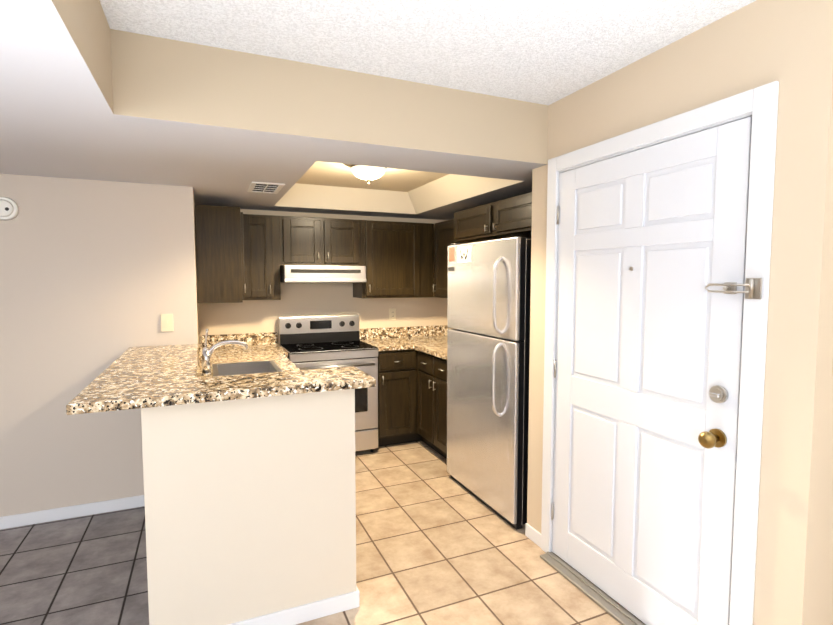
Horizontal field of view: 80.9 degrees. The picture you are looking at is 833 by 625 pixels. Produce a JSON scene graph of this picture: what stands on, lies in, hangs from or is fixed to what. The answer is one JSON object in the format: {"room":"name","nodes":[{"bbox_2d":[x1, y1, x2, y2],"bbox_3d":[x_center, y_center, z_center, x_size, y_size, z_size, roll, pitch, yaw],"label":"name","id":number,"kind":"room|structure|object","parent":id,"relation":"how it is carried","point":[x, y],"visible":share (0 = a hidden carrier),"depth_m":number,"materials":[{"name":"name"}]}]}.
{"room":"kitchen","nodes":[
{"label":"kitchen","id":0,"kind":"room"},
{"bbox_2d":[0,174,199,516],"bbox_3d":[-2.706,0.250,2.826,2.630,2.100,0.120,-2,4,-23],"label":"wall","id":1,"kind":"structure","parent":0,"point":[96,278],"depth_m":3.02,"materials":[{"name":"beige paint"}]},
{"bbox_2d":[0,197,18,220],"bbox_3d":[-2.385,-0.602,2.822,0.136,0.136,0.037,-2,4,-23],"label":"smoke detector","id":2,"kind":"object","parent":1,"relation":"attached to","point":[9,208],"visible":1,"depth_m":2.82,"materials":[{"name":"white plastic"}]},
{"bbox_2d":[0,495,144,528],"bbox_3d":[-2.775,1.267,2.791,2.480,0.075,0.015,-2,4,-23],"label":"baseboard","id":3,"kind":"structure","parent":1,"relation":"attached to","point":[23,519],"depth_m":3.05,"materials":[{"name":"white wood"}]},
{"bbox_2d":[161,314,173,331],"bbox_3d":[-1.637,0.067,3.205,0.072,0.116,0.016,-2,4,-23],"label":"light switch","id":4,"kind":"object","parent":1,"relation":"attached to","point":[166,322],"visible":1,"depth_m":3.21,"materials":[{"name":"beige plastic"}]},
{"bbox_2d":[141,404,192,624],"bbox_3d":[-1.274,0.808,2.592,0.140,1.019,1.520,-2,4,-23],"label":"wall","id":5,"kind":"structure","parent":0,"point":[165,429],"depth_m":1.89,"materials":[{"name":"beige paint"}]},
{"bbox_2d":[66,344,375,414],"bbox_3d":[-1.009,0.275,2.636,1.130,0.037,1.576,-2,4,-23],"label":"bar","id":6,"kind":"object","parent":5,"relation":"on","point":[142,377],"visible":1,"depth_m":2.06,"materials":[{"name":"stone"}]},
{"bbox_2d":[189,389,355,624],"bbox_3d":[-0.610,0.840,2.118,0.680,1.019,0.120,-2,4,-23],"label":"wall","id":7,"kind":"structure","parent":0,"point":[250,508],"depth_m":2.05,"materials":[{"name":"beige paint"}]},
{"bbox_2d":[228,586,359,624],"bbox_3d":[-0.643,1.316,2.066,0.832,0.075,0.015,-2,4,-23],"label":"baseboard","id":8,"kind":"structure","parent":7,"relation":"attached to","point":[318,609],"depth_m":2.13,"materials":[{"name":"white wood"}]},
{"bbox_2d":[0,441,620,624],"bbox_3d":[-0.475,1.481,0.920,5.440,0.100,7.440,-2,4,-23],"label":"floor","id":9,"kind":"structure","parent":0,"point":[436,544],"depth_m":2.55,"materials":[{"name":"tile"}]},
{"bbox_2d":[278,314,377,451],"bbox_3d":[-0.776,0.626,4.276,0.737,1.155,0.691,-2,4,-23],"label":"range","id":10,"kind":"object","parent":9,"relation":"on","point":[318,342],"visible":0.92,"depth_m":4.15,"materials":[{"name":"silver metal"}]},
{"bbox_2d":[377,349,408,446],"bbox_3d":[-0.288,0.747,4.565,0.369,0.874,0.579,-2,4,-23],"label":"base cabinet","id":11,"kind":"object","parent":9,"relation":"on","point":[393,365],"depth_m":4.30,"materials":[{"name":"brown wood"}]},
{"bbox_2d":[409,349,446,458],"bbox_3d":[0.391,0.774,4.172,0.679,0.874,0.730,-2,4,-23],"label":"base cabinet","id":12,"kind":"object","parent":9,"relation":"on","point":[412,395],"depth_m":4.17,"materials":[{"name":"brown wood"}]},
{"bbox_2d":[447,236,530,529],"bbox_3d":[0.686,0.390,3.357,0.754,1.750,0.870,-2,4,-23],"label":"refrigerator","id":13,"kind":"object","parent":9,"relation":"on","point":[488,319],"visible":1,"depth_m":3.07,"materials":[{"name":"silver metal"}]},
{"bbox_3d":[-1.103,0.836,3.253,0.678,0.874,2.340,-2,4,-23],"label":"base cabinet","id":14,"kind":"object","parent":9,"relation":"on","visible":0},
{"bbox_2d":[196,332,299,377],"bbox_3d":[-1.116,0.329,3.213,0.660,0.140,2.341,-2,4,-23],"label":"countertop","id":15,"kind":"structure","parent":14,"relation":"on","point":[261,346],"depth_m":3.93,"materials":[{"name":"stone"}]},
{"bbox_2d":[201,329,247,374],"bbox_3d":[-1.180,0.234,3.009,0.276,0.281,0.056,-2,4,-23],"label":"faucet","id":16,"kind":"object","parent":15,"relation":"on","point":[207,352],"visible":1,"depth_m":2.96,"materials":[{"name":"silver metal"}]},
{"bbox_2d":[212,360,281,375],"bbox_3d":[-1.057,0.459,3.067,0.401,0.182,0.756,-2,4,-23],"label":"sink","id":17,"kind":"object","parent":15,"relation":"in","point":[236,368],"visible":0.17,"depth_m":3.37,"materials":[{"name":"silver metal"}]},
{"bbox_2d":[359,327,411,350],"bbox_3d":[-0.301,0.241,4.520,0.340,0.140,0.586,-2,4,-23],"label":"countertop","id":18,"kind":"structure","parent":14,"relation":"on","point":[391,338],"depth_m":4.73,"materials":[{"name":"stone"}]},
{"bbox_2d":[396,325,452,359],"bbox_3d":[0.293,0.249,4.397,0.651,0.140,1.286,-2,4,-23],"label":"countertop","id":19,"kind":"structure","parent":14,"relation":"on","point":[431,340],"depth_m":4.72,"materials":[{"name":"stone"}]},
{"bbox_2d":[200,209,446,344],"bbox_3d":[-0.782,0.124,4.694,2.630,2.100,0.120,-2,4,-23],"label":"wall","id":20,"kind":"structure","parent":0,"point":[297,299],"depth_m":4.55,"materials":[{"name":"beige paint"}]},
{"bbox_2d":[195,205,245,302],"bbox_3d":[-1.549,-0.442,3.871,0.352,0.700,0.696,-2,4,-23],"label":"upper cabinet","id":21,"kind":"object","parent":20,"relation":"attached to","point":[219,252],"visible":1,"depth_m":3.54,"materials":[{"name":"brown wood"}]},
{"bbox_2d":[243,214,282,299],"bbox_3d":[-1.351,-0.461,4.158,0.328,0.700,0.326,-2,4,-23],"label":"upper cabinet","id":22,"kind":"object","parent":20,"relation":"attached to","point":[263,234],"depth_m":4.02,"materials":[{"name":"brown wood"}]},
{"bbox_2d":[283,216,362,265],"bbox_3d":[-0.873,-0.620,4.356,0.715,0.410,0.326,-2,4,-23],"label":"upper cabinet","id":23,"kind":"object","parent":20,"relation":"attached to","point":[306,240],"depth_m":4.22,"materials":[{"name":"brown wood"}]},
{"bbox_2d":[280,265,366,282],"bbox_3d":[-0.844,-0.336,4.316,0.698,0.148,0.458,-2,4,-23],"label":"range hood","id":24,"kind":"object","parent":23,"relation":"attached to","point":[317,274],"visible":0.92,"depth_m":4.11,"materials":[{"name":"white metal"}]},
{"bbox_2d":[389,308,395,319],"bbox_3d":[-0.238,0.017,4.853,0.072,0.116,0.008,-2,4,-23],"label":"outlet","id":25,"kind":"object","parent":20,"relation":"attached to","point":[392,313],"visible":1,"depth_m":4.85,"materials":[{"name":"beige plastic"}]},
{"bbox_2d":[353,220,433,297],"bbox_3d":[-0.218,-0.494,4.649,0.713,0.700,0.326,-2,4,-23],"label":"upper cabinet","id":26,"kind":"object","parent":20,"relation":"attached to","point":[396,259],"depth_m":4.50,"materials":[{"name":"brown wood"}]},
{"bbox_2d":[433,220,450,297],"bbox_3d":[0.451,-0.476,4.380,0.336,0.700,0.739,-2,4,-23],"label":"upper cabinet","id":27,"kind":"object","parent":20,"relation":"attached to","point":[441,229],"depth_m":4.49,"materials":[{"name":"brown wood"}]},
{"bbox_2d":[0,0,755,219],"bbox_3d":[-0.475,-0.863,0.761,5.440,0.400,7.440,-2,4,-23],"label":"ceiling","id":28,"kind":"structure","parent":0,"point":[219,102],"depth_m":1.98,"materials":[{"name":"beige paint"}]},
{"bbox_2d":[247,181,284,193],"bbox_3d":[-1.005,-0.826,3.243,0.200,0.008,0.360,-2,4,-23],"label":"ceiling vent","id":29,"kind":"object","parent":28,"relation":"in","point":[265,187],"visible":0.98,"depth_m":3.23,"materials":[{"name":"silver metal"}]},
{"bbox_2d":[274,161,522,213],"bbox_3d":[-0.258,-0.936,3.539,1.290,0.170,1.680,-2,4,-23],"label":"tray ceiling","id":30,"kind":"structure","parent":28,"relation":"attached to","point":[328,185],"depth_m":4.03,"materials":[{"name":"beige paint"}]},
{"bbox_2d":[350,165,386,183],"bbox_3d":[-0.325,-0.938,3.302,0.244,0.132,0.244,-2,4,-23],"label":"ceiling light","id":31,"kind":"object","parent":30,"relation":"attached to","point":[368,173],"visible":0.94,"depth_m":3.23,"materials":[{"name":"white glass"}]},
{"bbox_2d":[527,0,832,624],"bbox_3d":[0.981,0.143,2.149,0.120,2.405,1.415,-2,4,-23],"label":"wall","id":32,"kind":"structure","parent":0,"point":[762,42],"depth_m":1.56,"materials":[{"name":"beige paint"}]},
{"bbox_2d":[449,204,488,243],"bbox_3d":[0.634,-0.667,3.718,0.516,0.230,0.595,-2,4,-23],"label":"upper cabinet","id":33,"kind":"object","parent":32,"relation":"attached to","point":[471,225],"depth_m":3.65,"materials":[{"name":"brown wood"}]},
{"bbox_2d":[489,192,531,239],"bbox_3d":[0.870,-0.631,3.176,0.516,0.230,0.590,-2,4,-23],"label":"upper cabinet","id":34,"kind":"object","parent":32,"relation":"attached to","point":[507,218],"depth_m":3.17,"materials":[{"name":"brown wood"}]},
{"bbox_2d":[540,551,645,624],"bbox_3d":[0.916,1.335,2.196,0.125,0.020,0.992,-2,4,-23],"label":"door sill","id":35,"kind":"structure","parent":32,"relation":"attached to","point":[614,609],"depth_m":2.32,"materials":[{"name":"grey aluminum"}]},
{"bbox_2d":[551,116,751,624],"bbox_3d":[0.906,0.319,2.128,0.128,2.009,0.961,-2,4,-23],"label":"entry door","id":36,"kind":"structure","parent":32,"relation":"in","point":[647,363],"depth_m":2.01,"materials":[{"name":"white wood"}]},
{"bbox_2d":[541,81,778,624],"bbox_3d":[0.974,0.287,2.151,0.137,2.117,1.120,-2,4,-23],"label":"door frame","id":37,"kind":"structure","parent":32,"relation":"attached to","point":[759,105],"depth_m":1.67,"materials":[{"name":"white wood"}]},
{"bbox_2d":[705,278,762,298],"bbox_3d":[1.077,-0.083,1.675,0.040,0.070,0.189,-2,4,-23],"label":"guard","id":38,"kind":"object","parent":32,"relation":"attached to","point":[753,290],"visible":1,"depth_m":1.63,"materials":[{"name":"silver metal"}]},
{"bbox_2d":[828,544,832,624],"bbox_3d":[1.602,0.172,1.725,0.660,2.405,0.140,-2,4,-23],"label":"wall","id":39,"kind":"structure","parent":0,"point":[830,614],"depth_m":1.59,"materials":[{"name":"beige paint"}]}
]}

